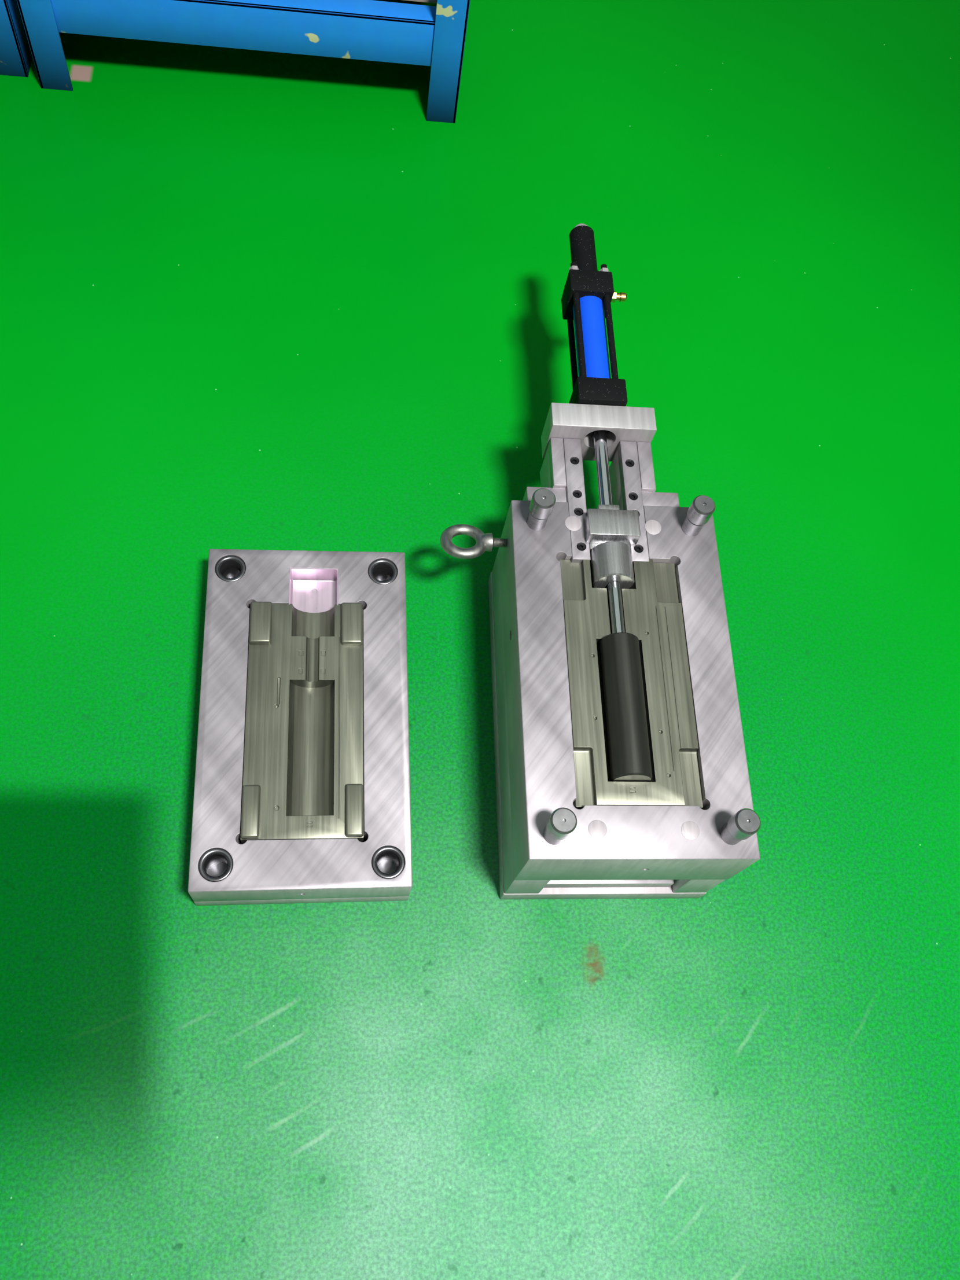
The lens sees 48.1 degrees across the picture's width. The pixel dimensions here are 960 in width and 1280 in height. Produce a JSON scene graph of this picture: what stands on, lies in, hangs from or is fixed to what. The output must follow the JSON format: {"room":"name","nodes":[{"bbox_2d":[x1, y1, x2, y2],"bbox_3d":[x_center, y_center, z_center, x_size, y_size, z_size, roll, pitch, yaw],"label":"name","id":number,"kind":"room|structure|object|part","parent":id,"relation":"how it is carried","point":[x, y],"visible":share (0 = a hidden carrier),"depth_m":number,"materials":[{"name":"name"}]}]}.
{"room":"factory workshop","nodes":[
{"label":"factory workshop","id":0,"kind":"room"},
{"bbox_2d":[0,0,959,1279],"bbox_3d":[0.105,-0.770,1.864,8.000,0.100,8.000,1,65,-7],"label":"floor","id":1,"kind":"structure","parent":0,"point":[249,299],"depth_m":1.46,"materials":[{"name":"green paint"}]},
{"bbox_2d":[0,0,32,76],"bbox_3d":[-1.068,-1.384,1.469,0.765,0.830,0.638,1,65,-7],"label":"workbench","id":2,"kind":"object","parent":1,"relation":"on","point":[15,55],"visible":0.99,"depth_m":1.72,"materials":[{"name":"blue paint"}]},
{"bbox_2d":[16,0,470,123],"bbox_3d":[-0.338,-1.346,1.552,0.700,0.830,0.641,1,65,-7],"label":"workbench","id":3,"kind":"object","parent":1,"relation":"on","point":[434,37],"visible":1,"depth_m":1.68,"materials":[{"name":"blue paint"}]},
{"bbox_2d":[187,549,412,905],"bbox_3d":[-0.214,0.097,1.320,0.248,0.089,0.432,0,66,-8],"label":"injection mold half","id":4,"kind":"object","parent":1,"relation":"on","point":[302,788],"visible":1,"depth_m":1.28,"materials":[{"name":"metal"}]},
{"bbox_3d":[-0.218,0.110,1.349,0.248,0.025,0.432,0,66,-8],"label":"clamp plate","id":5,"kind":"part","parent":4,"relation":"part of","materials":[{"name":"metal"}]},
{"bbox_2d":[488,402,760,899],"bbox_3d":[0.156,0.007,1.312,0.250,0.268,0.561,1,65,-7],"label":"injection mold half","id":6,"kind":"object","parent":1,"relation":"on","point":[621,770],"visible":1,"depth_m":1.22,"materials":[{"name":"metal"}]},
{"bbox_2d":[439,524,507,558],"bbox_3d":[-0.006,-0.120,1.313,0.086,0.027,0.056,1,65,-7],"label":"bolt","id":7,"kind":"object","parent":6,"relation":"attached to","point":[486,541],"visible":0.97,"depth_m":1.30,"materials":[{"name":"metal"}]},
{"bbox_2d":[561,223,627,505],"bbox_3d":[0.157,-0.364,1.392,0.083,0.062,0.452,1,65,-7],"label":"hydraulic cylinder","id":8,"kind":"object","parent":6,"relation":"attached to","point":[588,293],"visible":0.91,"depth_m":1.39,"materials":[{"name":"black metal"}]},
{"bbox_3d":[0.151,-0.223,1.327,0.016,0.016,0.142,1,65,-7],"label":"piston rod","id":9,"kind":"part","parent":8,"relation":"part of","materials":[{"name":"silver metal"}]},
{"bbox_3d":[0.143,0.114,1.394,0.250,0.030,0.434,1,65,-7],"label":"clamp plate","id":10,"kind":"part","parent":6,"relation":"part of","materials":[{"name":"metal"}]},
{"bbox_3d":[0.149,-0.261,1.359,0.131,0.073,0.034,1,65,-7],"label":"cylinder bracket plate","id":11,"kind":"part","parent":6,"relation":"part of","materials":[{"name":"metal"}]}
]}

